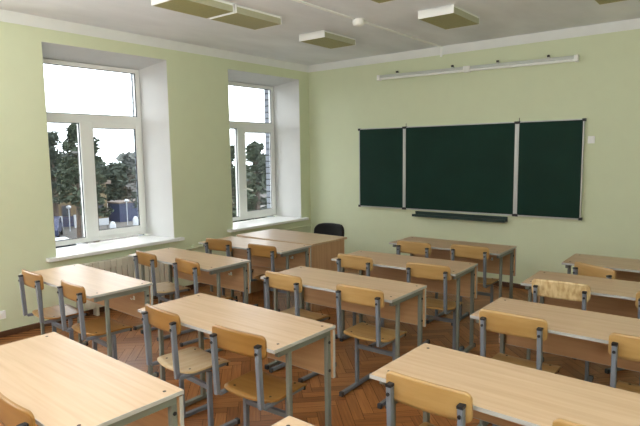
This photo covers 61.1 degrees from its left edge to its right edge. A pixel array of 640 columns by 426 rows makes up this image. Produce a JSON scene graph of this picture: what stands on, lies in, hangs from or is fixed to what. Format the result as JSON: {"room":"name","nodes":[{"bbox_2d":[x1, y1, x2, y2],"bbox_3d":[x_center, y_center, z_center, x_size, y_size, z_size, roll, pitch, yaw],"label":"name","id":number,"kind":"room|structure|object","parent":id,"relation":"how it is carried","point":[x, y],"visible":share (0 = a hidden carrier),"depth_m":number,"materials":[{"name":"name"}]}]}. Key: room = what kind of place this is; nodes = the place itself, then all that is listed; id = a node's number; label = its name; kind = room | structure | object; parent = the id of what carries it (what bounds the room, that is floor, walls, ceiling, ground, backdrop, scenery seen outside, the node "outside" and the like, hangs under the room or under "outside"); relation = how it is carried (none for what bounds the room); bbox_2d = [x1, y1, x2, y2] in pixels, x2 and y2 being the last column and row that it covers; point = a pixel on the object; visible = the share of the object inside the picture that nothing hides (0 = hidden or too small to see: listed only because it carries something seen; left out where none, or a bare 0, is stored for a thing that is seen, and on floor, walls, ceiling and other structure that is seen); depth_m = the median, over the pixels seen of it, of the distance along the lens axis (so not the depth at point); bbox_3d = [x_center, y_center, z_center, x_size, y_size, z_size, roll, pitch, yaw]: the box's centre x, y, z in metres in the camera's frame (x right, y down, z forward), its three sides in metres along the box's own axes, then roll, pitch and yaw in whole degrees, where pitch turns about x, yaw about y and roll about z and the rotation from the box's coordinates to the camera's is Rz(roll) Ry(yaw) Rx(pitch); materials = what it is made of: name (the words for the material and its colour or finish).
{"room":"classroom","nodes":[
{"label":"classroom","id":0,"kind":"room"},
{"bbox_2d":[0,21,310,331],"bbox_3d":[-3.395,-0.362,5.282,0.720,3.105,9.500,4,8,38],"label":"wall","id":1,"kind":"structure","parent":0,"point":[197,84],"depth_m":5.89,"materials":[{"name":"green paint"}]},
{"bbox_2d":[0,310,5,319],"bbox_3d":[-3.068,0.985,5.220,0.026,0.080,0.080,4,8,38],"label":"wall socket","id":2,"kind":"object","parent":1,"relation":"attached to","point":[2,313],"visible":1,"depth_m":5.22,"materials":[{"name":"white plastic"}]},
{"bbox_2d":[0,283,208,337],"bbox_3d":[-3.085,1.175,5.223,0.018,0.055,9.500,4,8,38],"label":"baseboard","id":3,"kind":"structure","parent":1,"relation":"attached to","point":[17,330],"depth_m":5.46,"materials":[{"name":"brown wood"}]},
{"bbox_2d":[41,41,173,245],"bbox_3d":[-2.510,-0.712,6.241,0.560,2.165,1.474,4,8,38],"label":"window reveal","id":4,"kind":"structure","parent":1,"relation":"attached to","point":[152,71],"depth_m":6.72,"materials":[{"name":"white paint"}]},
{"bbox_2d":[43,58,184,261],"bbox_3d":[-2.482,-0.654,6.222,0.635,2.128,1.689,4,8,38],"label":"window","id":5,"kind":"structure","parent":1,"relation":"in","point":[86,123],"depth_m":6.38,"materials":[{"name":"white plastic"}]},
{"bbox_2d":[82,256,168,315],"bbox_3d":[-2.152,0.780,6.261,0.090,0.585,1.156,4,8,38],"label":"radiator","id":6,"kind":"object","parent":1,"relation":"attached to","point":[124,265],"visible":0.23,"depth_m":6.12,"materials":[{"name":"white metal"}]},
{"bbox_2d":[131,74,143,235],"bbox_3d":[-2.805,-0.759,6.470,0.170,2.315,1.474,4,8,38],"label":"trim","id":7,"kind":"structure","parent":1,"relation":"attached to","point":[131,74],"depth_m":7.06,"materials":[{"name":"white plastic"}]},
{"bbox_2d":[0,9,308,72],"bbox_3d":[-3.131,-1.829,4.891,0.006,0.110,9.500,4,8,38],"label":"trim","id":8,"kind":"structure","parent":1,"relation":"attached to","point":[5,15],"depth_m":6.17,"materials":[{"name":"white paint"}]},
{"bbox_2d":[184,224,311,249],"bbox_3d":[-0.945,0.575,7.842,0.064,0.548,2.589,4,8,38],"label":"pipe","id":9,"kind":"object","parent":1,"relation":"attached to","point":[310,225],"visible":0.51,"depth_m":8.36,"materials":[{"name":"white metal"}]},
{"bbox_2d":[228,69,300,218],"bbox_3d":[-0.988,-0.946,8.148,0.560,2.165,1.470,4,8,38],"label":"window reveal","id":10,"kind":"structure","parent":1,"relation":"attached to","point":[285,90],"depth_m":8.65,"materials":[{"name":"white paint"}]},
{"bbox_2d":[227,81,308,232],"bbox_3d":[-0.960,-0.888,8.129,0.635,2.128,1.685,4,8,38],"label":"window","id":11,"kind":"structure","parent":1,"relation":"in","point":[240,128],"depth_m":8.31,"materials":[{"name":"white plastic"}]},
{"bbox_2d":[264,90,273,216],"bbox_3d":[-1.283,-0.993,8.377,0.170,2.315,1.470,4,8,38],"label":"trim","id":12,"kind":"structure","parent":1,"relation":"attached to","point":[266,106],"depth_m":8.97,"materials":[{"name":"white brick"}]},
{"bbox_2d":[0,0,639,64],"bbox_3d":[-0.761,-1.838,3.063,7.420,0.250,10.000,4,8,38],"label":"ceiling","id":13,"kind":"structure","parent":0,"point":[498,18],"depth_m":5.72,"materials":[{"name":"grey paint"}]},
{"bbox_2d":[151,0,233,18],"bbox_3d":[-1.133,-1.868,4.854,0.375,0.078,0.625,4,8,38],"label":"ceiling lamp","id":14,"kind":"object","parent":13,"relation":"attached to","point":[206,9],"visible":1,"depth_m":4.84,"materials":[{"name":"white plastic"}]},
{"bbox_2d":[209,4,281,29],"bbox_3d":[-0.729,-1.930,5.359,0.375,0.078,0.625,4,8,38],"label":"ceiling lamp","id":15,"kind":"object","parent":13,"relation":"attached to","point":[242,16],"visible":0.86,"depth_m":5.30,"materials":[{"name":"white plastic"}]},
{"bbox_2d":[299,30,355,48],"bbox_3d":[0.095,-2.065,6.465,0.375,0.078,0.625,4,8,38],"label":"ceiling lamp","id":16,"kind":"object","parent":13,"relation":"attached to","point":[323,38],"visible":1,"depth_m":6.34,"materials":[{"name":"white plastic"}]},
{"bbox_2d":[352,18,363,26],"bbox_3d":[0.398,-1.979,5.636,0.128,0.072,0.128,4,8,38],"label":"smoke detector","id":17,"kind":"object","parent":13,"relation":"attached to","point":[357,22],"visible":0.99,"depth_m":5.59,"materials":[{"name":"white plastic"}]},
{"bbox_2d":[292,0,441,56],"bbox_3d":[-1.309,-1.687,3.515,0.028,0.135,9.394,4,8,38],"label":"duct","id":18,"kind":"object","parent":13,"relation":"attached to","point":[298,1],"visible":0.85,"depth_m":5.82,"materials":[{"name":"white plastic"}]},
{"bbox_2d":[372,0,394,3],"bbox_3d":[0.478,-1.840,4.407,0.375,0.078,0.625,4,8,38],"label":"ceiling lamp","id":19,"kind":"object","parent":13,"relation":"attached to","point":[377,1],"visible":1,"depth_m":4.70,"materials":[{"name":"beige plastic"}]},
{"bbox_2d":[372,0,391,2],"bbox_3d":[0.478,-1.830,4.408,0.373,0.055,0.601,4,8,38],"label":"diffuser","id":20,"kind":"object","parent":19,"relation":"attached to","point":[378,1],"depth_m":4.70,"materials":[{"name":"plastic"}]},
{"bbox_2d":[418,4,479,29],"bbox_3d":[1.307,-1.970,5.471,0.375,0.078,0.625,4,8,38],"label":"ceiling lamp","id":21,"kind":"object","parent":13,"relation":"attached to","point":[447,17],"visible":1,"depth_m":5.34,"materials":[{"name":"white plastic"}]},
{"bbox_2d":[595,0,627,4],"bbox_3d":[2.489,-1.884,4.551,0.375,0.078,0.625,4,8,38],"label":"ceiling lamp","id":22,"kind":"object","parent":13,"relation":"attached to","point":[600,2],"visible":1,"depth_m":4.80,"materials":[{"name":"beige plastic"}]},
{"bbox_2d":[0,268,639,425],"bbox_3d":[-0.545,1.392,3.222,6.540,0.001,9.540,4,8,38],"label":"floor","id":23,"kind":"structure","parent":0,"point":[308,403],"depth_m":4.45,"materials":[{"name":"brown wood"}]},
{"bbox_2d":[0,392,35,425],"bbox_3d":[-1.045,1.091,2.249,0.380,0.828,0.467,5,8,40],"label":"chair","id":24,"kind":"object","parent":23,"relation":"on","point":[11,413],"visible":1,"depth_m":2.00,"materials":[{"name":"grey paint"}]},
{"bbox_2d":[18,269,88,339],"bbox_3d":[-2.165,0.855,4.495,0.380,0.828,0.467,5,8,40],"label":"chair","id":25,"kind":"object","parent":23,"relation":"on","point":[33,280],"visible":0.66,"depth_m":4.39,"materials":[{"name":"brown wood"}]},
{"bbox_2d":[20,264,158,376],"bbox_3d":[-1.884,0.896,4.393,1.200,0.761,0.524,5,8,40],"label":"school desk","id":26,"kind":"object","parent":23,"relation":"on","point":[125,294],"visible":0.52,"depth_m":4.25,"materials":[{"name":"brown wood"}]},
{"bbox_2d":[0,332,183,425],"bbox_3d":[-1.173,1.098,2.500,1.200,0.761,0.524,5,8,40],"label":"school desk","id":27,"kind":"object","parent":23,"relation":"on","point":[61,380],"visible":1,"depth_m":2.31,"materials":[{"name":"grey paint"}]},
{"bbox_2d":[57,280,133,359],"bbox_3d":[-1.656,0.893,4.093,0.380,0.828,0.467,5,9,42],"label":"chair","id":28,"kind":"object","parent":23,"relation":"on","point":[96,328],"visible":0.71,"depth_m":4.00,"materials":[{"name":"grey paint"}]},
{"bbox_2d":[133,250,197,341],"bbox_3d":[-1.499,0.759,5.268,0.380,0.828,0.467,5,9,44],"label":"chair","id":29,"kind":"object","parent":23,"relation":"on","point":[143,258],"visible":0.7,"depth_m":5.16,"materials":[{"name":"grey paint"}]},
{"bbox_2d":[128,247,250,352],"bbox_3d":[-1.251,0.797,5.203,1.200,0.761,0.524,4,8,38],"label":"school desk","id":30,"kind":"object","parent":23,"relation":"on","point":[220,271],"visible":0.59,"depth_m":5.10,"materials":[{"name":"grey paint"}]},
{"bbox_2d":[141,304,239,425],"bbox_3d":[-0.807,0.958,3.404,0.380,0.828,0.467,5,9,43],"label":"chair","id":31,"kind":"object","parent":23,"relation":"on","point":[186,363],"visible":0.96,"depth_m":3.32,"materials":[{"name":"grey paint"}]},
{"bbox_2d":[173,257,233,351],"bbox_3d":[-1.021,0.795,4.891,0.380,0.828,0.467,5,9,44],"label":"chair","id":32,"kind":"object","parent":23,"relation":"on","point":[181,265],"visible":0.52,"depth_m":4.78,"materials":[{"name":"grey paint"}]},
{"bbox_2d":[204,238,257,305],"bbox_3d":[-0.981,0.668,6.020,0.380,0.828,0.467,4,8,34],"label":"chair","id":33,"kind":"object","parent":23,"relation":"on","point":[211,243],"visible":0.37,"depth_m":5.81,"materials":[{"name":"grey paint"}]},
{"bbox_2d":[138,293,335,425],"bbox_3d":[-0.522,0.999,3.306,1.200,0.761,0.524,4,8,39],"label":"school desk","id":34,"kind":"object","parent":23,"relation":"on","point":[305,343],"visible":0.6,"depth_m":3.15,"materials":[{"name":"grey paint"}]},
{"bbox_2d":[199,236,312,311],"bbox_3d":[-0.710,0.708,5.933,1.200,0.761,0.524,4,8,36],"label":"school desk","id":35,"kind":"object","parent":23,"relation":"on","point":[289,255],"visible":0.41,"depth_m":5.88,"materials":[{"name":"grey paint"}]},
{"bbox_2d":[209,324,306,425],"bbox_3d":[-0.312,0.995,3.014,0.380,0.828,0.467,4,8,35],"label":"chair","id":36,"kind":"object","parent":23,"relation":"on","point":[257,387],"visible":0.99,"depth_m":2.89,"materials":[{"name":"grey paint"}]},
{"bbox_2d":[247,243,285,311],"bbox_3d":[-0.466,0.706,5.621,0.380,0.828,0.467,4,8,36],"label":"chair","id":37,"kind":"object","parent":23,"relation":"on","point":[266,251],"visible":0.38,"depth_m":5.44,"materials":[{"name":"grey paint"}]},
{"bbox_2d":[236,229,346,311],"bbox_3d":[-0.343,0.645,6.440,1.200,0.756,0.630,5,8,40],"label":"desk","id":38,"kind":"object","parent":23,"relation":"on","point":[324,248],"visible":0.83,"depth_m":6.17,"materials":[{"name":"brown wood"}]},
{"bbox_2d":[272,416,313,425],"bbox_3d":[0.203,1.190,1.502,1.200,0.761,0.524,4,8,39],"label":"school desk","id":39,"kind":"object","parent":23,"relation":"on","point":[288,421],"visible":1,"depth_m":1.97,"materials":[{"name":"grey paint"}]},
{"bbox_2d":[264,271,335,382],"bbox_3d":[-0.153,0.849,4.303,0.380,0.828,0.467,5,8,40],"label":"chair","id":40,"kind":"object","parent":23,"relation":"on","point":[286,282],"visible":0.56,"depth_m":4.17,"materials":[{"name":"grey paint"}]},
{"bbox_2d":[314,223,343,236],"bbox_3d":[-0.004,0.554,7.072,0.533,0.795,0.600,5,8,40],"label":"office chair","id":41,"kind":"object","parent":23,"relation":"on","point":[334,229],"visible":0.12,"depth_m":7.19,"materials":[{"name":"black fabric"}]},
{"bbox_2d":[260,266,426,407],"bbox_3d":[0.165,0.892,4.177,1.200,0.761,0.524,4,8,38],"label":"school desk","id":42,"kind":"object","parent":23,"relation":"on","point":[405,302],"visible":0.52,"depth_m":4.08,"materials":[{"name":"grey paint"}]},
{"bbox_2d":[337,253,383,346],"bbox_3d":[0.432,0.764,4.994,0.380,0.828,0.467,4,8,39],"label":"chair","id":43,"kind":"object","parent":23,"relation":"on","point":[356,262],"visible":0.34,"depth_m":4.80,"materials":[{"name":"grey paint"}]},
{"bbox_2d":[335,283,406,408],"bbox_3d":[0.386,0.889,3.877,0.380,0.828,0.467,4,8,37],"label":"chair","id":44,"kind":"object","parent":23,"relation":"on","point":[368,297],"visible":0.86,"depth_m":3.77,"materials":[{"name":"grey paint"}]},
{"bbox_2d":[331,250,477,352],"bbox_3d":[0.749,0.804,4.896,1.200,0.761,0.524,4,8,36],"label":"school desk","id":45,"kind":"object","parent":23,"relation":"on","point":[463,281],"visible":0.52,"depth_m":4.81,"materials":[{"name":"grey paint"}]},
{"bbox_2d":[397,240,443,323],"bbox_3d":[1.068,0.679,5.672,0.380,0.828,0.467,4,8,37],"label":"chair","id":46,"kind":"object","parent":23,"relation":"on","point":[410,247],"visible":0.31,"depth_m":5.47,"materials":[{"name":"grey paint"}]},
{"bbox_2d":[385,370,472,425],"bbox_3d":[0.552,1.057,2.351,0.380,0.828,0.467,4,8,39],"label":"chair","id":47,"kind":"object","parent":23,"relation":"on","point":[436,399],"visible":1,"depth_m":2.14,"materials":[{"name":"grey paint"}]},
{"bbox_2d":[406,262,463,350],"bbox_3d":[0.983,0.800,4.597,0.380,0.828,0.467,3,8,33],"label":"chair","id":48,"kind":"object","parent":23,"relation":"on","point":[413,269],"visible":0.67,"depth_m":4.44,"materials":[{"name":"grey paint"}]},
{"bbox_2d":[389,236,516,298],"bbox_3d":[1.382,0.703,5.722,1.200,0.761,0.524,4,8,37],"label":"school desk","id":49,"kind":"object","parent":23,"relation":"on","point":[501,261],"visible":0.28,"depth_m":5.63,"materials":[{"name":"grey paint"}]},
{"bbox_2d":[451,244,498,325],"bbox_3d":[1.555,0.701,5.414,0.380,0.828,0.467,4,8,35],"label":"chair","id":50,"kind":"object","parent":23,"relation":"on","point":[457,250],"visible":0.6,"depth_m":5.24,"materials":[{"name":"grey paint"}]},
{"bbox_2d":[369,343,639,425],"bbox_3d":[0.852,1.098,2.248,1.200,0.761,0.524,4,8,39],"label":"school desk","id":51,"kind":"object","parent":23,"relation":"on","point":[503,393],"visible":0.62,"depth_m":2.22,"materials":[{"name":"grey paint"}]},
{"bbox_2d":[479,309,561,425],"bbox_3d":[1.199,0.951,3.223,0.380,0.828,0.467,4,8,38],"label":"chair","id":52,"kind":"object","parent":23,"relation":"on","point":[522,326],"visible":0.63,"depth_m":3.05,"materials":[{"name":"grey paint"}]},
{"bbox_2d":[470,297,639,425],"bbox_3d":[1.529,0.995,3.092,1.200,0.761,0.524,4,8,39],"label":"school desk","id":53,"kind":"object","parent":23,"relation":"on","point":[572,333],"visible":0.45,"depth_m":3.23,"materials":[{"name":"grey paint"}]},
{"bbox_2d":[532,278,593,381],"bbox_3d":[1.782,0.861,3.955,0.380,0.828,0.467,4,8,35],"label":"chair","id":54,"kind":"object","parent":23,"relation":"on","point":[563,290],"visible":0.3,"depth_m":3.75,"materials":[{"name":"grey paint"}]},
{"bbox_2d":[552,418,585,425],"bbox_3d":[1.071,1.097,1.935,0.380,0.828,0.467,4,8,38],"label":"chair","id":55,"kind":"object","parent":23,"relation":"on","point":[558,421],"visible":1,"depth_m":1.83,"materials":[{"name":"grey paint"}]},
{"bbox_2d":[521,271,639,361],"bbox_3d":[2.118,0.899,3.875,1.200,0.761,0.524,4,8,37],"label":"school desk","id":56,"kind":"object","parent":23,"relation":"on","point":[608,296],"visible":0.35,"depth_m":4.05,"materials":[{"name":"grey paint"}]},
{"bbox_2d":[572,261,624,373],"bbox_3d":[2.336,0.807,4.372,0.467,0.828,0.380,-3,7,-21],"label":"chair","id":57,"kind":"object","parent":23,"relation":"on","point":[584,269],"visible":0.27,"depth_m":4.24,"materials":[{"name":"grey paint"}]},
{"bbox_2d":[562,254,639,281],"bbox_3d":[2.730,0.813,4.569,1.200,0.761,0.524,4,8,37],"label":"school desk","id":58,"kind":"object","parent":23,"relation":"on","point":[626,269],"visible":0.24,"depth_m":4.74,"materials":[{"name":"grey paint"}]},
{"bbox_2d":[608,332,639,393],"bbox_3d":[1.719,0.993,2.787,0.380,0.828,0.467,4,8,38],"label":"chair","id":59,"kind":"object","parent":23,"relation":"on","point":[623,346],"visible":0.64,"depth_m":2.68,"materials":[{"name":"grey paint"}]},
{"bbox_2d":[635,291,639,384],"bbox_3d":[2.308,0.897,3.565,0.380,0.828,0.467,4,8,38],"label":"chair","id":60,"kind":"object","parent":23,"relation":"on","point":[637,303],"visible":0.41,"depth_m":3.48,"materials":[{"name":"grey paint"}]},
{"bbox_2d":[308,29,639,283],"bbox_3d":[2.273,-0.634,7.023,7.420,3.105,0.300,4,8,38],"label":"wall","id":61,"kind":"structure","parent":0,"point":[603,88],"depth_m":6.77,"materials":[{"name":"green paint"}]},
{"bbox_2d":[377,65,467,80],"bbox_3d":[1.361,-1.897,7.337,1.339,0.119,0.102,4,8,38],"label":"lamp","id":62,"kind":"object","parent":61,"relation":"attached to","point":[452,69],"visible":0.94,"depth_m":7.28,"materials":[{"name":"white metal"}]},
{"bbox_2d":[412,211,507,222],"bbox_3d":[1.825,0.047,7.199,1.300,0.065,0.112,4,8,38],"label":"chalk tray","id":63,"kind":"object","parent":61,"relation":"attached to","point":[501,219],"visible":1,"depth_m":7.16,"materials":[{"name":"green metal"}]},
{"bbox_2d":[358,118,586,220],"bbox_3d":[1.804,-0.606,7.168,3.115,1.208,0.041,4,8,38],"label":"chalkboard","id":64,"kind":"object","parent":61,"relation":"attached to","point":[516,168],"visible":1,"depth_m":6.97,"materials":[{"name":"metal"}]},
{"bbox_2d":[308,18,639,71],"bbox_3d":[2.361,-2.092,6.577,6.500,0.110,0.006,4,8,38],"label":"trim","id":65,"kind":"structure","parent":61,"relation":"attached to","point":[631,24],"depth_m":6.75,"materials":[{"name":"white paint"}]},
{"bbox_2d":[493,281,527,289],"bbox_3d":[2.406,0.912,6.902,6.482,0.055,0.018,4,8,38],"label":"baseboard","id":66,"kind":"structure","parent":61,"relation":"attached to","point":[515,285],"depth_m":6.86,"materials":[{"name":"brown wood"}]},
{"bbox_2d":[466,54,578,71],"bbox_3d":[2.404,-1.804,6.517,1.319,0.119,0.102,4,8,38],"label":"lamp","id":67,"kind":"object","parent":61,"relation":"attached to","point":[575,58],"visible":1,"depth_m":6.45,"materials":[{"name":"white metal"}]},
{"bbox_2d":[588,136,594,143],"bbox_3d":[3.079,-0.832,6.149,0.072,0.084,0.021,4,8,38],"label":"wall switch","id":68,"kind":"object","parent":61,"relation":"attached to","point":[591,139],"visible":1,"depth_m":6.14,"materials":[{"name":"white plastic"}]},
{"label":"outside","id":69,"kind":"structure","parent":0,"visible":0},
{"bbox_2d":[55,186,266,243],"bbox_3d":[-35.809,-1.375,69.263,129.230,0.200,170.000,4,8,38],"label":"ground","id":70,"kind":"structure","parent":69,"point":[67,233],"depth_m":42.64,"materials":[{"name":"grey asphalt"}]},
{"bbox_2d":[54,216,62,236],"bbox_3d":[-19.198,1.044,38.189,1.720,1.421,4.214,-3,7,-21],"label":"parked car","id":71,"kind":"object","parent":70,"relation":"on","point":[58,226],"visible":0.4,"depth_m":37.50,"materials":[{"name":"blue paint"}]},
{"bbox_2d":[48,131,70,215],"bbox_3d":[-20.046,-2.317,40.433,3.237,7.650,3.204,4,8,38],"label":"pine tree","id":72,"kind":"object","parent":70,"relation":"on","point":[53,136],"visible":0.48,"depth_m":40.17,"materials":[{"name":"green plant"}]},
{"bbox_2d":[52,124,81,237],"bbox_3d":[-16.549,-2.067,36.370,2.970,7.959,3.063,-3,7,-18],"label":"pine tree","id":73,"kind":"object","parent":70,"relation":"on","point":[67,175],"visible":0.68,"depth_m":36.00,"materials":[{"name":"green plant"}]},
{"bbox_2d":[60,215,76,227],"bbox_3d":[-19.854,0.707,43.033,0.180,1.050,4.800,4,8,38],"label":"fence","id":74,"kind":"object","parent":70,"relation":"on","point":[65,220],"visible":0.26,"depth_m":42.99,"materials":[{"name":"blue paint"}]},
{"bbox_2d":[66,205,70,230],"bbox_3d":[-19.150,0.406,41.406,0.380,1.990,0.380,4,8,38],"label":"street lamp","id":75,"kind":"object","parent":70,"relation":"on","point":[68,207],"visible":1,"depth_m":41.35,"materials":[{"name":"grey metal"}]},
{"bbox_2d":[55,237,82,247],"bbox_3d":[-13.810,2.096,28.113,4.214,1.421,1.720,-5,8,-36],"label":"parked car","id":76,"kind":"object","parent":70,"relation":"on","point":[57,238],"visible":0.05,"depth_m":27.97,"materials":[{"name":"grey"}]},
{"bbox_2d":[72,147,88,243],"bbox_3d":[-15.277,-1.084,34.855,0.380,6.300,1.000,4,8,38],"label":"utility pole","id":77,"kind":"object","parent":70,"relation":"on","point":[77,147],"visible":0.18,"depth_m":34.81,"materials":[{"name":"concrete"}]},
{"bbox_2d":[58,151,103,160],"bbox_3d":[-42.517,-7.053,90.491,11.778,6.555,11.371,4,8,38],"label":"tree","id":78,"kind":"object","parent":70,"relation":"on","point":[66,153],"visible":0.02,"depth_m":89.61,"materials":[{"name":"green plant"}]},
{"bbox_2d":[53,180,110,218],"bbox_3d":[-22.191,-0.903,46.243,5.500,3.600,6.400,4,8,38],"label":"building","id":79,"kind":"structure","parent":70,"relation":"on","point":[63,211],"depth_m":44.47,"materials":[{"name":"grey"}]},
{"bbox_2d":[70,137,113,242],"bbox_3d":[-13.112,-0.951,31.120,2.325,6.815,1.964,-3,7,-15],"label":"pine tree","id":80,"kind":"object","parent":70,"relation":"on","point":[103,211],"visible":0.31,"depth_m":31.08,"materials":[{"name":"green plant"}]},
{"bbox_2d":[99,218,108,228],"bbox_3d":[-15.323,1.042,38.263,0.100,1.320,0.900,4,8,38],"label":"sign board","id":81,"kind":"object","parent":70,"relation":"on","point":[104,221],"visible":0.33,"depth_m":38.26,"materials":[{"name":"grey metal"}]},
{"bbox_2d":[95,161,129,200],"bbox_3d":[-21.338,-2.554,52.701,5.177,5.425,5.532,4,8,38],"label":"leafy tree","id":82,"kind":"object","parent":70,"relation":"on","point":[117,172],"visible":0.44,"depth_m":52.72,"materials":[{"name":"green leaves"},{"name":"bark"}]},
{"bbox_2d":[110,221,115,227],"bbox_3d":[-15.468,1.038,40.473,0.480,0.840,0.480,4,8,38],"label":"bollard","id":83,"kind":"object","parent":70,"relation":"on","point":[112,224],"visible":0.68,"depth_m":40.29,"materials":[{"name":"grey"}]},
{"bbox_2d":[107,199,137,221],"bbox_3d":[-17.134,-0.216,47.946,2.000,1.720,2.600,4,8,38],"label":"kiosk","id":84,"kind":"object","parent":70,"relation":"on","point":[119,214],"visible":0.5,"depth_m":47.01,"materials":[{"name":"paint"}]},
{"bbox_2d":[109,167,135,199],"bbox_3d":[-22.507,-3.155,61.113,4.069,4.784,5.690,-2,7,-14],"label":"leafy tree","id":85,"kind":"object","parent":70,"relation":"on","point":[128,191],"visible":0.16,"depth_m":61.04,"materials":[{"name":"green plant"}]},
{"bbox_2d":[115,151,134,169],"bbox_3d":[-30.558,-7.896,95.898,8.138,6.706,9.717,4,8,38],"label":"tree","id":86,"kind":"object","parent":70,"relation":"on","point":[127,158],"visible":0.12,"depth_m":92.98,"materials":[{"name":"green plant"}]},
{"bbox_2d":[124,199,128,224],"bbox_3d":[-15.903,-0.078,44.667,0.380,2.140,0.380,4,8,38],"label":"street lamp","id":87,"kind":"object","parent":70,"relation":"on","point":[125,200],"visible":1,"depth_m":44.59,"materials":[{"name":"grey metal"}]},
{"bbox_2d":[125,176,136,194],"bbox_3d":[-28.825,-4.317,78.752,4.700,3.350,9.600,4,8,38],"label":"building","id":88,"kind":"structure","parent":70,"relation":"on","point":[129,184],"depth_m":77.98,"materials":[{"name":"concrete"}]},
{"bbox_2d":[129,165,136,207],"bbox_3d":[-12.433,-1.679,38.405,2.182,6.627,2.102,4,8,38],"label":"pine tree","id":89,"kind":"object","parent":70,"relation":"on","point":[133,171],"visible":0.03,"depth_m":38.11,"materials":[{"name":"green plant"}]},
{"bbox_2d":[133,216,137,224],"bbox_3d":[-14.843,0.674,43.657,0.480,0.840,0.480,4,8,38],"label":"bollard","id":90,"kind":"object","parent":70,"relation":"on","point":[135,219],"visible":0.72,"depth_m":43.48,"materials":[{"name":"grey concrete"}]},
{"bbox_2d":[230,145,251,221],"bbox_3d":[-6.228,-1.485,36.882,3.010,6.410,2.965,4,8,38],"label":"pine tree","id":91,"kind":"object","parent":70,"relation":"on","point":[232,147],"visible":0.21,"depth_m":36.39,"materials":[{"name":"green plant"}]},
{"bbox_2d":[232,140,266,221],"bbox_3d":[-3.779,-1.150,33.018,3.193,6.535,3.162,-2,7,-14],"label":"pine tree","id":92,"kind":"object","parent":70,"relation":"on","point":[254,150],"visible":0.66,"depth_m":32.66,"materials":[{"name":"green plant"}]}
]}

